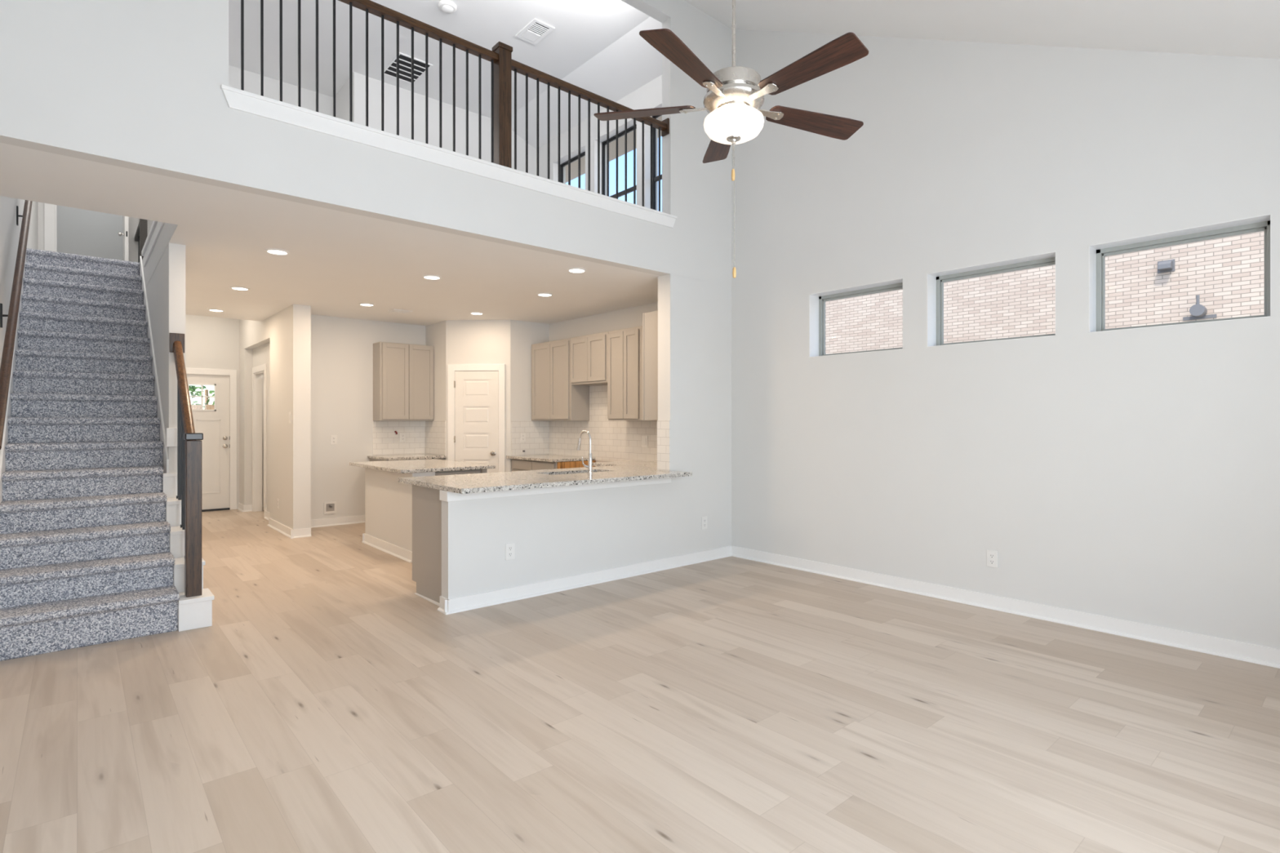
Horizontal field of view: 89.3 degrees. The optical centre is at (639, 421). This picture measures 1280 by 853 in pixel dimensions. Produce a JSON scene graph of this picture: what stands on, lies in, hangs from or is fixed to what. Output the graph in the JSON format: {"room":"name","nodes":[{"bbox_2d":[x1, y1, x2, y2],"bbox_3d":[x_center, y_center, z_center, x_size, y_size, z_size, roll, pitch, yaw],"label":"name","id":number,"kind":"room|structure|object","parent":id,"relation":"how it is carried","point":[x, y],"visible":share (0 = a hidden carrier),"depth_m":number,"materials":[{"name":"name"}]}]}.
{"room":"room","nodes":[
{"label":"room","id":0,"kind":"room"},
{"bbox_2d":[0,195,38,452],"bbox_3d":[-4.046,-1.482,3.936,0.144,5.688,12.870,0,0,-41],"label":"wall","id":1,"kind":"structure","parent":0,"point":[10,232],"depth_m":5.06,"materials":[{"name":"paint"}]},
{"bbox_2d":[0,200,32,449],"bbox_3d":[-4.586,-1.184,4.749,0.108,2.669,3.940,0,0,-41],"label":"wall handrail","id":2,"kind":"object","parent":1,"relation":"attached to","point":[12,316],"visible":0.84,"depth_m":4.22,"materials":[{"name":"brown wood"}]},
{"bbox_2d":[57,204,122,260],"bbox_3d":[-8.816,-2.972,10.523,1.300,2.439,0.090,0,0,-41],"label":"wall","id":3,"kind":"structure","parent":0,"point":[82,232],"depth_m":10.41,"materials":[{"name":"paint"}]},
{"bbox_2d":[38,202,153,250],"bbox_3d":[-7.675,-2.792,9.278,1.390,2.799,0.135,0,0,-41],"label":"wall","id":4,"kind":"structure","parent":0,"point":[41,205],"depth_m":8.80,"materials":[{"name":"paint"}]},
{"bbox_2d":[44,203,138,262],"bbox_3d":[-7.572,-2.895,9.151,1.099,2.286,0.676,0,0,-3],"label":"door","id":5,"kind":"structure","parent":4,"relation":"in","point":[130,224],"depth_m":8.87,"materials":[{"name":"white wood"}]},
{"bbox_2d":[142,222,185,473],"bbox_3d":[-5.306,-0.195,6.998,0.108,3.114,6.415,0,0,-41],"label":"wall","id":6,"kind":"structure","parent":0,"point":[166,288],"depth_m":5.10,"materials":[{"name":"paint"}]},
{"bbox_2d":[141,221,164,266],"bbox_3d":[-4.159,-1.689,5.669,0.153,0.162,2.907,0,0,-41],"label":"trim","id":7,"kind":"structure","parent":6,"relation":"attached to","point":[156,228],"depth_m":5.98,"materials":[{"name":"white wood"}]},
{"bbox_2d":[165,427,177,446],"bbox_3d":[-3.615,0.120,5.005,0.076,0.144,0.050,0,0,-41],"label":"trim","id":8,"kind":"structure","parent":6,"relation":"attached to","point":[171,433],"depth_m":4.99,"materials":[{"name":"white wood"}]},
{"bbox_2d":[185,314,263,508],"bbox_3d":[-5.572,-0.303,10.808,4.488,3.330,0.135,0,0,-41],"label":"wall","id":9,"kind":"structure","parent":0,"point":[211,342],"depth_m":9.91,"materials":[{"name":"paint"}]},
{"bbox_2d":[185,367,236,511],"bbox_3d":[-6.713,0.277,9.749,1.093,2.169,0.146,0,0,-41],"label":"door","id":10,"kind":"structure","parent":9,"relation":"in","point":[214,424],"depth_m":9.95,"materials":[{"name":"white wood"}]},
{"bbox_2d":[187,382,216,410],"bbox_3d":[-6.709,-0.373,9.765,0.526,0.410,0.038,0,0,-41],"label":"window pane","id":11,"kind":"object","parent":10,"relation":"attached to","point":[197,384],"depth_m":9.83,"materials":[{"name":"clear glass"}]},
{"bbox_2d":[253,342,270,512],"bbox_3d":[-5.310,-0.213,9.277,0.108,3.150,1.726,0,0,-41],"label":"wall","id":12,"kind":"structure","parent":0,"point":[261,354],"depth_m":9.13,"materials":[{"name":"paint"}]},
{"bbox_2d":[264,511,270,519],"bbox_3d":[-5.052,1.312,8.875,0.031,0.099,0.765,0,0,-41],"label":"baseboard","id":13,"kind":"structure","parent":12,"relation":"attached to","point":[267,513],"depth_m":9.07,"materials":[{"name":"white wood"}]},
{"bbox_2d":[239,303,311,529],"bbox_3d":[-5.081,-0.213,8.928,0.220,3.150,3.348,0,0,-41],"label":"wall","id":14,"kind":"structure","parent":0,"point":[290,327],"depth_m":7.91,"materials":[{"name":"paint"}]},
{"bbox_2d":[236,502,244,511],"bbox_3d":[-6.135,1.312,9.949,0.031,0.099,0.423,0,0,-41],"label":"baseboard","id":15,"kind":"structure","parent":14,"relation":"attached to","point":[241,507],"depth_m":9.90,"materials":[{"name":"white wood"}]},
{"bbox_2d":[244,504,252,511],"bbox_3d":[-5.950,1.312,9.845,0.112,0.099,0.031,0,0,-41],"label":"baseboard","id":16,"kind":"structure","parent":14,"relation":"attached to","point":[247,508],"depth_m":9.84,"materials":[{"name":"white wood"}]},
{"bbox_2d":[251,363,266,517],"bbox_3d":[-5.284,0.268,9.806,0.869,2.187,0.945,0,0,-41],"label":"door","id":17,"kind":"structure","parent":14,"relation":"in","point":[256,378],"depth_m":9.83,"materials":[{"name":"white wood"}]},
{"bbox_2d":[266,517,293,538],"bbox_3d":[-4.470,1.312,8.034,0.031,0.099,1.251,0,0,-41],"label":"baseboard","id":18,"kind":"structure","parent":14,"relation":"attached to","point":[273,524],"depth_m":8.00,"materials":[{"name":"white wood"}]},
{"bbox_2d":[288,411,291,422],"bbox_3d":[-4.152,-0.051,7.683,0.010,0.135,0.099,0,0,-41],"label":"light switch","id":19,"kind":"object","parent":14,"relation":"attached to","point":[290,412],"visible":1,"depth_m":7.67,"materials":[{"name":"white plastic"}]},
{"bbox_2d":[290,528,311,538],"bbox_3d":[-3.994,1.312,7.634,0.216,0.099,0.031,0,0,-41],"label":"baseboard","id":20,"kind":"structure","parent":14,"relation":"attached to","point":[304,532],"depth_m":7.64,"materials":[{"name":"white wood"}]},
{"bbox_2d":[228,65,333,115],"bbox_3d":[-4.551,-2.972,7.910,1.710,2.439,0.090,0,0,-41],"label":"wall","id":21,"kind":"structure","parent":0,"point":[251,80],"depth_m":7.95,"materials":[{"name":"paint"}]},
{"bbox_2d":[0,142,659,325],"bbox_3d":[-3.009,-1.558,6.997,5.440,0.353,5.740,0,0,-41],"label":"ceiling","id":22,"kind":"structure","parent":0,"point":[337,261],"depth_m":5.58,"materials":[{"name":"paint"}]},
{"bbox_2d":[207,308,224,311],"bbox_3d":[-5.234,-1.376,7.996,0.176,0.010,0.176,0,0,-41],"label":"recessed light","id":23,"kind":"object","parent":22,"relation":"in","point":[210,309],"visible":1,"depth_m":7.99,"materials":[{"name":"white"}]},
{"bbox_2d":[230,286,249,290],"bbox_3d":[-4.132,-1.376,6.688,0.176,0.010,0.176,0,0,-41],"label":"recessed light","id":24,"kind":"object","parent":22,"relation":"in","point":[239,288],"visible":1,"depth_m":6.67,"materials":[{"name":"white"}]},
{"bbox_2d":[264,248,289,254],"bbox_3d":[-2.938,-1.376,5.245,0.176,0.010,0.176,0,0,-41],"label":"recessed light","id":25,"kind":"object","parent":22,"relation":"in","point":[277,251],"visible":1,"depth_m":5.23,"materials":[{"name":"white"}]},
{"bbox_2d":[358,302,374,306],"bbox_3d":[-3.211,-1.376,7.613,0.176,0.010,0.176,0,0,-41],"label":"recessed light","id":26,"kind":"object","parent":22,"relation":"in","point":[360,304],"visible":1,"depth_m":7.59,"materials":[{"name":"white"}]},
{"bbox_2d":[388,308,412,313],"bbox_3d":[-2.978,-1.375,8.049,0.234,0.012,0.180,0,0,-41],"label":"ceiling vent","id":27,"kind":"object","parent":22,"relation":"in","point":[394,310],"visible":1,"depth_m":8.03,"materials":[{"name":"grey metal"}]},
{"bbox_2d":[422,275,441,279],"bbox_3d":[-1.983,-1.376,6.170,0.176,0.010,0.176,0,0,-41],"label":"recessed light","id":28,"kind":"object","parent":22,"relation":"in","point":[427,277],"visible":1,"depth_m":6.14,"materials":[{"name":"white"}]},
{"bbox_2d":[469,311,484,315],"bbox_3d":[-2.074,-1.376,8.226,0.176,0.010,0.176,0,0,-41],"label":"recessed light","id":29,"kind":"object","parent":22,"relation":"in","point":[471,313],"visible":1,"depth_m":8.19,"materials":[{"name":"white"}]},
{"bbox_2d":[536,293,553,296],"bbox_3d":[-1.030,-1.376,7.016,0.176,0.010,0.176,0,0,-41],"label":"recessed light","id":30,"kind":"object","parent":22,"relation":"in","point":[538,294],"visible":1,"depth_m":6.99,"materials":[{"name":"white"}]},
{"bbox_2d":[567,267,586,272],"bbox_3d":[-0.576,-1.376,5.891,0.176,0.010,0.176,0,0,-41],"label":"recessed light","id":31,"kind":"object","parent":22,"relation":"in","point":[571,269],"visible":1,"depth_m":5.87,"materials":[{"name":"white"}]},
{"bbox_2d":[335,78,349,120],"bbox_3d":[-3.686,-2.972,8.136,0.108,2.439,0.702,0,0,-41],"label":"wall","id":32,"kind":"structure","parent":0,"point":[342,97],"depth_m":8.07,"materials":[{"name":"paint"}]},
{"bbox_2d":[0,0,731,599],"bbox_3d":[-1.175,-1.428,4.888,5.440,5.580,0.171,0,0,-41],"label":"wall","id":33,"kind":"structure","parent":0,"point":[131,84],"depth_m":4.77,"materials":[{"name":"paint"}]},
{"bbox_2d":[437,595,449,614],"bbox_3d":[-1.405,1.312,4.631,0.031,0.099,0.148,0,0,-41],"label":"baseboard","id":34,"kind":"structure","parent":33,"relation":"attached to","point":[441,608],"depth_m":4.64,"materials":[{"name":"white wood"}]},
{"bbox_2d":[220,84,676,227],"bbox_3d":[-1.067,-1.868,4.933,3.620,0.114,0.153,0,0,-41],"label":"trim","id":35,"kind":"structure","parent":33,"relation":"attached to","point":[236,99],"depth_m":4.47,"materials":[{"name":"white wood"}]},
{"bbox_2d":[240,0,669,211],"bbox_3d":[-1.081,-2.397,4.934,3.514,0.943,0.115,0,0,-41],"label":"loft railing","id":36,"kind":"object","parent":35,"relation":"on","point":[503,64],"visible":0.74,"depth_m":4.89,"materials":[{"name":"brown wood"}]},
{"bbox_2d":[505,542,515,559],"bbox_3d":[-0.988,0.987,4.930,0.079,0.124,0.009,0,0,-41],"label":"wall outlet","id":37,"kind":"object","parent":33,"relation":"attached to","point":[509,548],"visible":1,"depth_m":4.93,"materials":[{"name":"white plastic"}]},
{"bbox_2d":[440,477,671,502],"bbox_3d":[-0.580,0.530,5.359,2.196,0.073,0.131,0,0,-41],"label":"trim","id":38,"kind":"structure","parent":33,"relation":"attached to","point":[447,496],"depth_m":5.11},
{"bbox_2d":[444,545,732,614],"bbox_3d":[-0.217,1.312,5.587,3.077,0.099,0.031,0,0,-41],"label":"baseboard","id":39,"kind":"structure","parent":33,"relation":"attached to","point":[472,602],"depth_m":5.33,"materials":[{"name":"white wood"}]},
{"bbox_2d":[642,311,657,420],"bbox_3d":[0.311,-0.551,6.515,0.467,1.071,0.332,0,0,-41],"label":"upper cabinet","id":40,"kind":"object","parent":33,"relation":"attached to","point":[650,320],"visible":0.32,"depth_m":6.41,"materials":[{"name":"beige wood"}]},
{"bbox_2d":[657,420,670,471],"bbox_3d":[0.222,0.222,6.103,0.009,0.472,0.169,0,0,-41],"label":"backsplash","id":41,"kind":"structure","parent":33,"relation":"attached to","point":[663,426],"depth_m":6.09,"materials":[{"name":"tile"}]},
{"bbox_2d":[701,516,706,529],"bbox_3d":[0.632,0.989,6.338,0.076,0.122,0.009,0,0,-41],"label":"wall outlet","id":42,"kind":"object","parent":33,"relation":"attached to","point":[704,519],"visible":1,"depth_m":6.33,"materials":[{"name":"white plastic"}]},
{"bbox_2d":[311,314,425,519],"bbox_3d":[-3.295,-0.010,9.233,2.938,2.743,0.117,0,0,-41],"label":"wall","id":43,"kind":"structure","parent":0,"point":[342,348],"depth_m":8.60,"materials":[{"name":"paint"}]},
{"bbox_2d":[324,501,336,514],"bbox_3d":[-4.053,1.128,8.476,0.153,0.153,0.031,0,0,-41],"label":"water valve box","id":44,"kind":"object","parent":43,"relation":"attached to","point":[329,507],"visible":1,"depth_m":8.48,"materials":[{"name":"white plastic"}]},
{"bbox_2d":[330,435,337,444],"bbox_3d":[-4.026,0.238,8.515,0.081,0.122,0.009,0,0,-41],"label":"wall outlet","id":45,"kind":"object","parent":43,"relation":"attached to","point":[333,437],"visible":1,"depth_m":8.51,"materials":[{"name":"white plastic"}]},
{"bbox_2d":[311,515,364,528],"bbox_3d":[-4.018,1.312,8.508,0.896,0.099,0.031,0,0,-41],"label":"baseboard","id":46,"kind":"structure","parent":43,"relation":"attached to","point":[361,518],"depth_m":8.54,"materials":[{"name":"white wood"}]},
{"bbox_2d":[373,420,425,455],"bbox_3d":[-3.368,0.222,9.087,0.741,0.472,0.009,0,0,-41],"label":"backsplash","id":47,"kind":"structure","parent":43,"relation":"attached to","point":[385,440],"depth_m":9.06,"materials":[{"name":"tile"}]},
{"bbox_2d":[400,432,405,441],"bbox_3d":[-3.334,0.219,9.104,0.076,0.122,0.009,0,0,-41],"label":"wall outlet","id":48,"kind":"object","parent":47,"relation":"attached to","point":[402,436],"visible":1,"depth_m":9.10,"materials":[{"name":"white plastic"}]},
{"bbox_2d":[373,342,433,420],"bbox_3d":[-3.273,-0.542,8.978,0.742,1.053,0.296,0,0,-41],"label":"upper cabinet","id":49,"kind":"object","parent":43,"relation":"attached to","point":[403,373],"visible":1,"depth_m":8.83,"materials":[{"name":"beige wood"}]},
{"bbox_2d":[364,467,435,551],"bbox_3d":[-2.572,0.929,6.878,0.230,0.866,1.364,0,0,-41],"label":"wall","id":50,"kind":"structure","parent":0,"point":[388,501],"depth_m":6.74,"materials":[{"name":"paint"}]},
{"bbox_2d":[361,533,412,563],"bbox_3d":[-2.671,1.312,6.795,0.031,0.099,1.413,0,0,-41],"label":"baseboard","id":51,"kind":"structure","parent":50,"relation":"attached to","point":[404,554],"depth_m":6.72,"materials":[{"name":"white wood"}]},
{"bbox_2d":[228,0,649,118],"bbox_3d":[-3.678,-4.259,7.768,5.440,0.135,7.569,0,0,-41],"label":"ceiling","id":52,"kind":"structure","parent":0,"point":[584,28],"depth_m":7.10,"materials":[{"name":"paint"}]},
{"bbox_2d":[383,52,432,84],"bbox_3d":[-2.767,-4.185,7.683,0.396,0.012,0.576,0,0,-41],"label":"ceiling vent","id":53,"kind":"object","parent":52,"relation":"in","point":[405,60],"visible":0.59,"depth_m":7.67,"materials":[{"name":"white metal"}]},
{"bbox_2d":[438,0,457,13],"bbox_3d":[-1.938,-4.162,6.519,0.180,0.057,0.180,0,0,-41],"label":"smoke detector","id":54,"kind":"object","parent":52,"relation":"attached to","point":[447,6],"visible":1,"depth_m":6.48,"materials":[{"name":"white plastic"}]},
{"bbox_2d":[515,17,555,44],"bbox_3d":[-1.128,-4.184,6.950,0.252,0.014,0.396,0,0,-41],"label":"ceiling vent","id":55,"kind":"object","parent":52,"relation":"in","point":[535,30],"visible":1,"depth_m":6.94,"materials":[{"name":"white metal"}]},
{"bbox_2d":[528,22,548,35],"bbox_3d":[-1.128,-4.189,6.950,0.171,0.003,0.315,0,0,-41],"label":"grille","id":56,"kind":"object","parent":55,"relation":"attached to","point":[534,28],"depth_m":6.90,"materials":[{"name":"white metal"}]},
{"bbox_2d":[352,71,536,175],"bbox_3d":[-2.503,-2.972,8.628,2.538,2.439,0.108,0,0,-41],"label":"wall","id":57,"kind":"structure","parent":0,"point":[358,80],"depth_m":8.33,"materials":[{"name":"paint"}]},
{"bbox_2d":[425,320,549,471],"bbox_3d":[-2.207,-0.010,9.051,1.812,2.743,0.548,0,0,6],"label":"wall","id":58,"kind":"structure","parent":0,"point":[508,343],"depth_m":8.81,"materials":[{"name":"paint"}]},
{"bbox_2d":[425,420,445,455],"bbox_3d":[-2.869,0.222,9.073,0.009,0.472,0.666,0,0,-41],"label":"backsplash","id":59,"kind":"structure","parent":58,"relation":"attached to","point":[435,431],"depth_m":9.05,"materials":[{"name":"tile"}]},
{"bbox_2d":[447,364,505,472],"bbox_3d":[-2.219,0.290,8.742,0.788,2.143,0.093,0,0,4],"label":"door","id":60,"kind":"structure","parent":58,"relation":"in","point":[476,400],"depth_m":8.77,"materials":[{"name":"white wood"}]},
{"bbox_2d":[511,420,549,455],"bbox_3d":[-1.513,0.222,8.956,0.594,0.472,0.009,0,0,-41],"label":"backsplash","id":61,"kind":"structure","parent":58,"relation":"attached to","point":[537,432],"depth_m":8.95,"materials":[{"name":"tile"}]},
{"bbox_2d":[520,432,525,441],"bbox_3d":[-1.601,0.213,8.866,0.076,0.122,0.009,0,0,-41],"label":"wall outlet","id":62,"kind":"object","parent":61,"relation":"attached to","point":[522,434],"visible":1,"depth_m":8.87,"materials":[{"name":"white plastic"}]},
{"bbox_2d":[511,16,662,149],"bbox_3d":[-0.540,-4.088,7.872,0.567,0.243,3.609,0,0,-41],"label":"ceiling","id":63,"kind":"structure","parent":0,"point":[630,62],"depth_m":7.77,"materials":[{"name":"paint"}]},
{"bbox_2d":[0,506,1279,852],"bbox_3d":[-1.925,1.416,5.750,5.620,0.108,13.005,0,0,-41],"label":"floor","id":64,"kind":"structure","parent":0,"point":[326,704],"depth_m":2.93,"materials":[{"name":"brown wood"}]},
{"bbox_2d":[0,248,214,661],"bbox_3d":[-4.585,-0.232,5.496,1.090,3.186,4.195,0,0,-41],"label":"staircase","id":65,"kind":"structure","parent":64,"relation":"on","point":[92,537],"depth_m":4.75,"materials":[{"name":"carpet"}]},
{"bbox_2d":[169,333,203,597],"bbox_3d":[-3.278,0.237,4.665,0.101,1.845,0.982,0,0,-41],"label":"stair railing","id":66,"kind":"object","parent":65,"relation":"on","point":[188,442],"visible":1,"depth_m":4.32,"materials":[{"name":"brown wood"}]},
{"bbox_2d":[368,457,444,461],"bbox_3d":[-3.172,0.929,8.821,0.783,0.866,0.665,0,0,-41],"label":"base cabinet","id":67,"kind":"object","parent":64,"relation":"on","point":[370,460],"visible":0.02,"depth_m":8.64,"materials":[{"name":"grey wood"}]},
{"bbox_2d":[367,453,445,460],"bbox_3d":[-3.169,0.476,8.800,0.806,0.034,0.700,0,0,-41],"label":"countertop","id":68,"kind":"structure","parent":67,"relation":"on","point":[410,456],"depth_m":8.63,"materials":[{"name":"stone"}]},
{"bbox_2d":[412,484,441,606],"bbox_3d":[-0.822,0.928,5.658,2.151,0.867,0.643,0,0,-41],"label":"base cabinet","id":69,"kind":"object","parent":64,"relation":"on","point":[426,502],"visible":0.13,"depth_m":4.97,"materials":[{"name":"beige wood"}]},
{"bbox_2d":[398,462,692,493],"bbox_3d":[-0.447,0.476,5.867,3.055,0.034,1.161,0,0,-41],"label":"countertop","id":70,"kind":"structure","parent":69,"relation":"on","point":[528,479],"depth_m":5.30,"materials":[{"name":"stone"}]},
{"bbox_2d":[576,430,593,473],"bbox_3d":[-0.521,0.266,5.826,0.109,0.386,0.226,0,0,-41],"label":"faucet","id":71,"kind":"object","parent":70,"relation":"on","point":[589,466],"visible":1,"depth_m":5.77,"materials":[{"name":"silver metal"}]},
{"bbox_2d":[435,468,487,475],"bbox_3d":[-2.260,0.929,7.135,0.574,0.866,1.314,0,0,-41],"label":"base cabinet","id":72,"kind":"object","parent":64,"relation":"on","point":[472,471],"visible":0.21,"depth_m":6.67,"materials":[{"name":"grey wood"}]},
{"bbox_2d":[349,458,495,473],"bbox_3d":[-2.416,0.476,7.100,1.008,0.034,1.557,0,0,-41],"label":"countertop","id":73,"kind":"structure","parent":72,"relation":"on","point":[406,466],"depth_m":6.77,"materials":[{"name":"stone"}]},
{"bbox_2d":[511,458,595,471],"bbox_3d":[-1.160,0.929,8.542,0.620,0.866,1.086,0,0,-41],"label":"base cabinet","id":74,"kind":"object","parent":64,"relation":"on","point":[517,464],"visible":0.17,"depth_m":8.22,"materials":[{"name":"beige wood"}]},
{"bbox_2d":[506,454,595,462],"bbox_3d":[-1.189,0.476,8.541,0.664,0.034,1.133,0,0,-41],"label":"countertop","id":75,"kind":"structure","parent":74,"relation":"on","point":[547,458],"depth_m":8.32,"materials":[{"name":"stone"}]},
{"bbox_3d":[-0.027,0.929,7.239,0.620,0.866,0.702,0,0,-41],"label":"base cabinet","id":76,"kind":"object","parent":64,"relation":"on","visible":0},
{"bbox_2d":[592,460,657,466],"bbox_3d":[-0.117,0.476,7.287,0.691,0.034,0.548,0,0,-41],"label":"countertop","id":77,"kind":"structure","parent":76,"relation":"on","point":[629,462],"depth_m":7.17,"materials":[{"name":"stone"}]},
{"bbox_2d":[538,29,1279,648],"bbox_3d":[1.108,-1.482,6.568,0.212,5.688,10.080,0,0,-41],"label":"wall","id":78,"kind":"structure","parent":0,"point":[1129,474],"depth_m":4.65,"materials":[{"name":"paint"}]},
{"bbox_2d":[531,337,589,420],"bbox_3d":[-1.085,-0.542,8.690,0.314,1.053,0.958,0,0,-41],"label":"upper cabinet","id":79,"kind":"object","parent":78,"relation":"attached to","point":[553,396],"visible":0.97,"depth_m":8.49,"materials":[{"name":"beige wood"}]},
{"bbox_2d":[552,145,585,182],"bbox_3d":[-0.910,-2.918,8.850,0.157,1.449,0.765,0,0,-41],"label":"window frame","id":80,"kind":"structure","parent":78,"relation":"in","point":[574,155],"depth_m":9.07,"materials":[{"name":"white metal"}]},
{"bbox_2d":[570,331,608,386],"bbox_3d":[-0.520,-0.769,8.040,0.314,0.598,0.759,0,0,-41],"label":"upper cabinet","id":81,"kind":"object","parent":78,"relation":"attached to","point":[588,353],"visible":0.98,"depth_m":7.92,"materials":[{"name":"beige wood"}]},
{"bbox_2d":[549,384,657,462],"bbox_3d":[-0.233,0.014,7.943,0.009,0.967,3.200,0,0,-41],"label":"backsplash","id":82,"kind":"structure","parent":78,"relation":"attached to","point":[611,441],"depth_m":8.20,"materials":[{"name":"tile"}]},
{"bbox_2d":[641,435,648,447],"bbox_3d":[0.055,0.232,7.596,0.010,0.135,0.108,0,0,-41],"label":"light switch","id":83,"kind":"object","parent":82,"relation":"attached to","point":[644,438],"visible":1,"depth_m":7.59,"materials":[{"name":"white plastic"}]},
{"bbox_2d":[565,115,662,182],"bbox_3d":[-0.096,-3.795,8.503,0.508,0.126,5.760,0,0,-41],"label":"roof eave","id":84,"kind":"object","parent":78,"relation":"attached to","point":[612,145],"visible":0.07,"depth_m":8.94},
{"bbox_2d":[594,119,636,198],"bbox_3d":[-0.255,-2.918,8.096,0.157,1.449,0.837,0,0,-41],"label":"window","id":85,"kind":"structure","parent":78,"relation":"in","point":[612,134],"depth_m":8.36,"materials":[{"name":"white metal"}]},
{"bbox_2d":[607,325,642,420],"bbox_3d":[0.110,-0.542,7.315,0.314,1.053,1.159,0,0,-41],"label":"upper cabinet","id":86,"kind":"object","parent":78,"relation":"attached to","point":[624,346],"visible":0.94,"depth_m":7.39,"materials":[{"name":"beige wood"}]},
{"bbox_2d":[644,102,662,209],"bbox_3d":[0.389,-2.918,7.356,0.157,1.449,0.837,0,0,-41],"label":"window","id":87,"kind":"structure","parent":78,"relation":"in","point":[647,128],"depth_m":7.66,"materials":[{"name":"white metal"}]},
{"bbox_2d":[808,278,902,357],"bbox_3d":[1.911,-0.876,5.636,0.197,0.576,0.888,0,0,-41],"label":"window","id":88,"kind":"structure","parent":78,"relation":"in","point":[816,300],"depth_m":5.91,"materials":[{"name":"plastic"}]},
{"bbox_2d":[927,251,1056,346],"bbox_3d":[2.622,-0.876,4.818,0.197,0.576,0.887,0,0,-41],"label":"window","id":89,"kind":"structure","parent":78,"relation":"in","point":[935,281],"depth_m":5.02,"materials":[{"name":"plastic"}]},
{"bbox_2d":[986,550,997,568],"bbox_3d":[2.568,1.000,4.721,0.009,0.122,0.076,0,0,-41],"label":"wall outlet","id":90,"kind":"object","parent":78,"relation":"attached to","point":[992,556],"visible":1,"depth_m":4.72,"materials":[{"name":"white plastic"}]},
{"bbox_2d":[989,553,994,558],"bbox_3d":[2.566,0.978,4.719,0.003,0.032,0.034,0,0,-41],"label":"socket","id":91,"kind":"object","parent":90,"relation":"attached to","point":[991,555],"depth_m":4.72,"materials":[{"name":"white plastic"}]},
{"bbox_2d":[989,559,994,564],"bbox_3d":[2.566,1.022,4.719,0.003,0.032,0.034,0,0,-41],"label":"socket","id":92,"kind":"object","parent":90,"relation":"attached to","point":[991,561],"depth_m":4.72,"materials":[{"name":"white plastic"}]},
{"bbox_2d":[731,546,1279,668],"bbox_3d":[2.623,1.312,4.641,0.031,0.099,5.184,0,0,-41],"label":"baseboard","id":93,"kind":"structure","parent":78,"relation":"attached to","point":[1243,651],"depth_m":4.46,"materials":[{"name":"white wood"}]},
{"bbox_2d":[1088,213,1271,333],"bbox_3d":[3.322,-0.876,4.013,0.197,0.576,0.865,0,0,-41],"label":"window","id":94,"kind":"structure","parent":78,"relation":"in","point":[1097,252],"depth_m":4.05,"materials":[{"name":"plastic"}]},
{"bbox_2d":[684,0,1279,58],"bbox_3d":[0.635,-2.783,2.806,5.620,2.907,5.382,0,0,-41],"label":"ceiling","id":95,"kind":"structure","parent":0,"point":[1228,28],"depth_m":4.12,"materials":[{"name":"paint"}]},
{"bbox_2d":[593,0,868,278],"bbox_3d":[0.434,-1.756,2.884,1.277,2.207,1.243,0,0,-41],"label":"ceiling fan","id":96,"kind":"object","parent":95,"relation":"hanging from","point":[733,100],"visible":1,"depth_m":2.81,"materials":[{"name":"brown wood"}]},
{"bbox_3d":[-6.925,-1.743,9.060,0.365,0.018,4.779,0,0,-41],"label":"floor","id":97,"kind":"structure","parent":0,"visible":0},
{"bbox_2d":[134,218,147,262],"bbox_3d":[-6.925,-2.333,8.970,0.076,1.161,1.278,0,0,-41],"label":"landing railing","id":98,"kind":"object","parent":97,"relation":"on","point":[141,233],"visible":0.48,"depth_m":8.50,"materials":[{"name":"black metal"}]},
{"label":"outside","id":99,"kind":"structure","parent":0,"visible":0},
{"bbox_3d":[-6.346,1.605,14.160,63.000,0.234,51.300,0,0,-41],"label":"ground","id":100,"kind":"structure","parent":99,"visible":0},
{"bbox_2d":[188,385,214,407],"bbox_3d":[-14.360,-0.380,21.474,2.678,3.735,2.657,0,0,-41],"label":"tree","id":101,"kind":"object","parent":100,"relation":"on","point":[191,388],"visible":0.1,"depth_m":21.45,"materials":[{"name":"green plant"}]},
{"bbox_2d":[191,404,214,409],"bbox_3d":[-12.845,0.494,17.479,9.846,1.988,0.036,0,0,-41],"label":"fence","id":102,"kind":"object","parent":100,"relation":"on","point":[193,406],"visible":0.02,"depth_m":18.01,"materials":[{"name":"brown wood"}]},
{"bbox_2d":[825,231,1263,354],"bbox_3d":[4.080,-1.743,15.472,0.360,6.750,28.800,0,0,-41],"label":"brick wall","id":103,"kind":"structure","parent":100,"relation":"on","point":[1226,273],"depth_m":10.87,"materials":[{"name":"brick"}]},
{"bbox_2d":[1157,258,1174,273],"bbox_3d":[8.297,-2.468,10.230,0.153,0.189,0.216,0,0,-41],"label":"wall vent","id":104,"kind":"object","parent":103,"relation":"attached to","point":[1165,266],"visible":1,"depth_m":10.21,"materials":[{"name":"grey metal"}]},
{"bbox_2d":[1157,260,1172,271],"bbox_3d":[8.297,-2.472,10.230,0.152,0.126,0.162,0,0,-41],"label":"hood","id":105,"kind":"object","parent":104,"relation":"attached to","point":[1165,265],"depth_m":10.21,"materials":[{"name":"grey metal"}]},
{"bbox_2d":[1182,294,1216,320],"bbox_3d":[8.539,-1.757,9.903,0.216,0.351,0.396,0,0,-41],"label":"flue pipe","id":106,"kind":"object","parent":103,"relation":"attached to","point":[1198,311],"visible":1,"depth_m":9.87,"materials":[{"name":"grey metal"}]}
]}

